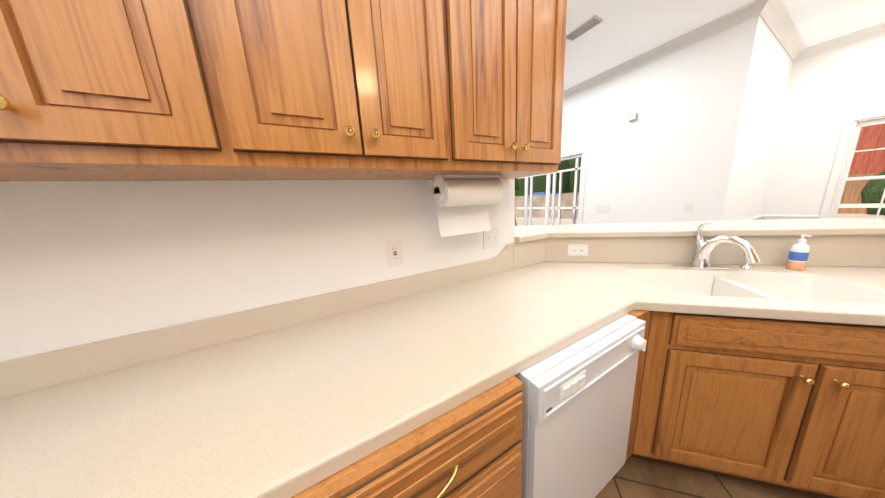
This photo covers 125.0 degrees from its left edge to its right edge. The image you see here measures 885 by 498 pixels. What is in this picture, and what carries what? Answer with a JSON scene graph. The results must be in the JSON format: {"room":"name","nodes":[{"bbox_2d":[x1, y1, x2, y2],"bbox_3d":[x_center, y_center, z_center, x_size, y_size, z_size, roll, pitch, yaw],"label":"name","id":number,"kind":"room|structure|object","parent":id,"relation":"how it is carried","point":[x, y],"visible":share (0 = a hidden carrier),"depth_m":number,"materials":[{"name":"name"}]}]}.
{"room":"kitchen","nodes":[
{"label":"kitchen","id":0,"kind":"room"},
{"bbox_2d":[0,179,514,361],"bbox_3d":[-0.831,-0.324,0.766,2.820,3.150,0.120,-9,13,-28],"label":"wall","id":1,"kind":"structure","parent":0,"point":[83,262],"depth_m":0.76,"materials":[{"name":"white paint"}]},
{"bbox_2d":[0,0,279,180],"bbox_3d":[-0.863,-0.773,0.407,0.739,1.225,0.330,-9,13,-28],"label":"upper cabinet","id":2,"kind":"object","parent":1,"relation":"attached to","point":[149,90],"depth_m":0.45,"materials":[{"name":"brown wood"}]},
{"bbox_2d":[240,0,475,179],"bbox_3d":[-0.339,-0.859,0.685,0.739,1.225,0.330,-9,13,-28],"label":"upper cabinet","id":3,"kind":"object","parent":1,"relation":"attached to","point":[350,89],"depth_m":0.64,"materials":[{"name":"brown wood"}]},
{"bbox_2d":[433,174,502,236],"bbox_3d":[0.128,-0.200,1.057,0.338,0.264,0.116,-9,13,-28],"label":"paper towel","id":4,"kind":"object","parent":3,"relation":"attached to","point":[462,201],"visible":1,"depth_m":1.04,"materials":[{"name":"white paper"}]},
{"bbox_2d":[386,240,403,266],"bbox_3d":[-0.225,0.020,1.089,0.075,0.120,0.009,-9,13,-28],"label":"outlet","id":5,"kind":"object","parent":1,"relation":"attached to","point":[394,253],"visible":1,"depth_m":1.09,"materials":[{"name":"white plastic"}]},
{"bbox_2d":[483,227,498,248],"bbox_3d":[0.292,-0.064,1.361,0.118,0.120,0.013,-9,13,-28],"label":"light switch","id":6,"kind":"object","parent":1,"relation":"attached to","point":[491,238],"visible":1,"depth_m":1.36,"materials":[{"name":"white plastic"}]},
{"bbox_2d":[472,0,567,178],"bbox_3d":[0.154,-0.940,0.948,0.668,1.225,0.330,-9,13,-28],"label":"upper cabinet","id":7,"kind":"object","parent":1,"relation":"attached to","point":[518,46],"depth_m":0.89,"materials":[{"name":"brown wood"}]},
{"bbox_2d":[561,24,739,223],"bbox_3d":[1.995,-1.351,5.034,0.120,3.150,5.300,-9,13,-28],"label":"wall","id":8,"kind":"structure","parent":0,"point":[656,161],"depth_m":3.14,"materials":[{"name":"white paint"}]},
{"bbox_2d":[524,148,586,225],"bbox_3d":[1.913,-0.880,5.306,0.128,2.130,2.690,-9,13,-28],"label":"door","id":9,"kind":"structure","parent":8,"relation":"in","point":[583,155],"depth_m":4.63,"materials":[{"name":"white wood"}]},
{"bbox_2d":[595,205,608,211],"bbox_3d":[2.664,-0.676,3.841,0.013,0.101,0.203,-9,13,-28],"label":"light switch","id":10,"kind":"object","parent":8,"relation":"attached to","point":[602,208],"visible":1,"depth_m":3.83,"materials":[{"name":"white plastic"}]},
{"bbox_2d":[629,113,637,121],"bbox_3d":[2.732,-1.884,3.299,0.050,0.080,0.090,-9,13,-28],"label":"sensor","id":11,"kind":"object","parent":8,"relation":"attached to","point":[632,117],"visible":0.94,"depth_m":3.28,"materials":[{"name":"grey plastic"}]},
{"bbox_2d":[563,0,778,99],"bbox_3d":[1.899,-2.795,4.538,0.097,0.114,5.395,-9,13,-28],"label":"crown molding","id":12,"kind":"structure","parent":8,"relation":"attached to","point":[755,8],"depth_m":2.75,"materials":[{"name":"white wood"}]},
{"bbox_2d":[684,204,693,212],"bbox_3d":[3.161,-0.520,2.955,0.013,0.120,0.075,-9,13,-28],"label":"light switch","id":13,"kind":"object","parent":8,"relation":"attached to","point":[688,208],"visible":1,"depth_m":2.95,"materials":[{"name":"white plastic"}]},
{"bbox_2d":[595,456,820,497],"bbox_3d":[0.693,1.421,-0.204,4.320,0.050,3.780,-9,13,-28],"label":"floor","id":14,"kind":"structure","parent":0,"point":[633,477],"depth_m":1.08,"materials":[{"name":"brown tile"}]},
{"bbox_2d":[291,376,523,497],"bbox_3d":[-0.158,0.792,0.807,0.610,0.872,0.604,-9,13,-28],"label":"base cabinet","id":15,"kind":"object","parent":14,"relation":"on","point":[472,448],"visible":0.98,"depth_m":0.49,"materials":[{"name":"brown wood"}]},
{"bbox_2d":[0,237,695,497],"bbox_3d":[0.118,0.276,0.946,3.973,0.368,0.660,-9,13,-28],"label":"countertop","id":16,"kind":"structure","parent":15,"relation":"on","point":[289,399],"depth_m":0.64,"materials":[{"name":"white stone"}]},
{"bbox_2d":[514,314,646,497],"bbox_3d":[0.413,0.701,1.072,0.616,0.860,0.612,-9,13,-28],"label":"dishwasher","id":17,"kind":"object","parent":14,"relation":"on","point":[578,402],"visible":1,"depth_m":0.77,"materials":[{"name":"white"}]},
{"bbox_2d":[625,310,650,460],"bbox_3d":[0.788,0.666,1.167,0.125,0.873,0.300,-9,13,-28],"label":"cabinet filler","id":18,"kind":"object","parent":14,"relation":"on","point":[644,315],"visible":0.12,"depth_m":1.03,"materials":[{"name":"brown wood"}]},
{"bbox_2d":[631,311,884,497],"bbox_3d":[1.480,0.634,1.129,1.041,0.872,0.552,0,12,16],"label":"base cabinet","id":19,"kind":"object","parent":14,"relation":"on","point":[798,406],"visible":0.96,"depth_m":0.92,"materials":[{"name":"brown wood"}]},
{"bbox_2d":[640,235,884,325],"bbox_3d":[1.712,0.228,0.736,1.369,0.368,1.228,-9,13,-28],"label":"countertop","id":20,"kind":"structure","parent":19,"relation":"on","point":[842,280],"depth_m":1.17,"materials":[{"name":"white stone"}]},
{"bbox_2d":[671,220,760,269],"bbox_3d":[1.494,-0.019,1.250,0.211,0.270,0.304,-9,13,-28],"label":"faucet","id":21,"kind":"object","parent":20,"relation":"on","point":[703,253],"visible":0.96,"depth_m":1.27,"materials":[{"name":"silver metal"}]},
{"bbox_2d":[739,259,752,268],"bbox_3d":[1.670,0.051,1.259,0.048,0.110,0.048,-9,13,-28],"label":"sprayer","id":22,"kind":"object","parent":20,"relation":"on","point":[745,265],"visible":0.38,"depth_m":1.26,"materials":[{"name":"silver metal"}]},
{"bbox_2d":[786,234,811,270],"bbox_3d":[1.849,0.016,1.193,0.057,0.184,0.057,-9,13,-28],"label":"soap bottle","id":23,"kind":"object","parent":20,"relation":"on","point":[799,252],"visible":1,"depth_m":1.18,"materials":[{"name":"white plastic"}]},
{"bbox_2d":[564,0,884,90],"bbox_3d":[1.322,-2.297,1.703,8.260,0.100,10.120,-9,13,-28],"label":"ceiling","id":24,"kind":"structure","parent":0,"point":[624,31],"depth_m":2.57,"materials":[{"name":"white paint"}]},
{"bbox_2d":[566,15,603,41],"bbox_3d":[1.545,-2.420,2.537,0.160,0.015,0.360,-9,13,-28],"label":"ceiling vent","id":25,"kind":"object","parent":24,"relation":"in","point":[585,27],"visible":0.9,"depth_m":2.51,"materials":[{"name":"white metal"}]},
{"bbox_2d":[707,15,792,220],"bbox_3d":[4.157,-1.091,3.148,2.070,3.150,0.120,-9,13,-28],"label":"wall","id":26,"kind":"structure","parent":0,"point":[761,75],"depth_m":2.74,"materials":[{"name":"white paint"}]},
{"bbox_2d":[745,215,762,219],"bbox_3d":[4.231,-0.371,3.230,2.070,0.070,0.024,-9,13,-28],"label":"trim","id":27,"kind":"structure","parent":26,"relation":"attached to","point":[759,216],"depth_m":3.54,"materials":[{"name":"white wood"}]},
{"bbox_2d":[761,0,810,61],"bbox_3d":[4.090,-2.554,2.736,1.950,0.114,0.099,-9,13,-28],"label":"crown molding","id":28,"kind":"structure","parent":26,"relation":"attached to","point":[776,17],"depth_m":2.72,"materials":[{"name":"white wood"}]},
{"bbox_2d":[759,35,884,219],"bbox_3d":[5.811,-1.036,2.410,0.120,3.150,3.010,-9,13,-28],"label":"wall","id":29,"kind":"structure","parent":0,"point":[828,93],"depth_m":3.21,"materials":[{"name":"white paint"}]},
{"bbox_2d":[763,215,819,218],"bbox_3d":[5.249,-0.481,3.485,0.024,0.070,0.473,-9,13,-28],"label":"trim","id":30,"kind":"structure","parent":29,"relation":"attached to","point":[784,217],"depth_m":3.47,"materials":[{"name":"white wood"}]},
{"bbox_2d":[795,22,884,61],"bbox_3d":[5.632,-2.504,2.057,0.097,0.114,2.770,-9,13,-28],"label":"crown molding","id":31,"kind":"structure","parent":29,"relation":"attached to","point":[877,30],"depth_m":2.93,"materials":[{"name":"white wood"}]},
{"bbox_2d":[819,110,884,218],"bbox_3d":[5.843,-0.795,2.376,0.165,1.640,1.960,-9,13,-28],"label":"window","id":32,"kind":"structure","parent":29,"relation":"in","point":[843,149],"depth_m":3.07,"materials":[{"name":"white wood"}]},
{"bbox_3d":[1.501,0.858,2.343,8.260,0.050,10.120,-9,13,-28],"label":"floor","id":33,"kind":"structure","parent":0,"visible":0},
{"bbox_3d":[1.598,0.517,1.144,1.513,1.083,2.058,-9,13,-28],"label":"wall","id":34,"kind":"structure","parent":33,"relation":"on","visible":0},
{"bbox_2d":[567,244,587,255],"bbox_3d":[0.905,0.007,1.541,0.120,0.075,0.008,0,12,16],"label":"outlet","id":35,"kind":"object","parent":34,"relation":"attached to","point":[578,250],"visible":1,"depth_m":1.54,"materials":[{"name":"white plastic"}]},
{"bbox_2d":[514,218,884,243],"bbox_3d":[1.631,-0.075,1.216,1.820,0.040,2.395,-9,13,-28],"label":"bar","id":36,"kind":"object","parent":34,"relation":"on","point":[812,227],"visible":0.85,"depth_m":1.40,"materials":[{"name":"beige stone"}]},
{"label":"outside","id":37,"kind":"structure","parent":0,"visible":0},
{"bbox_2d":[514,121,884,225],"bbox_3d":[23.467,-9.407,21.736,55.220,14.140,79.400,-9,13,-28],"label":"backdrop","id":38,"kind":"structure","parent":37,"point":[865,164],"depth_m":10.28,"materials":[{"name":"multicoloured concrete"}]}
]}

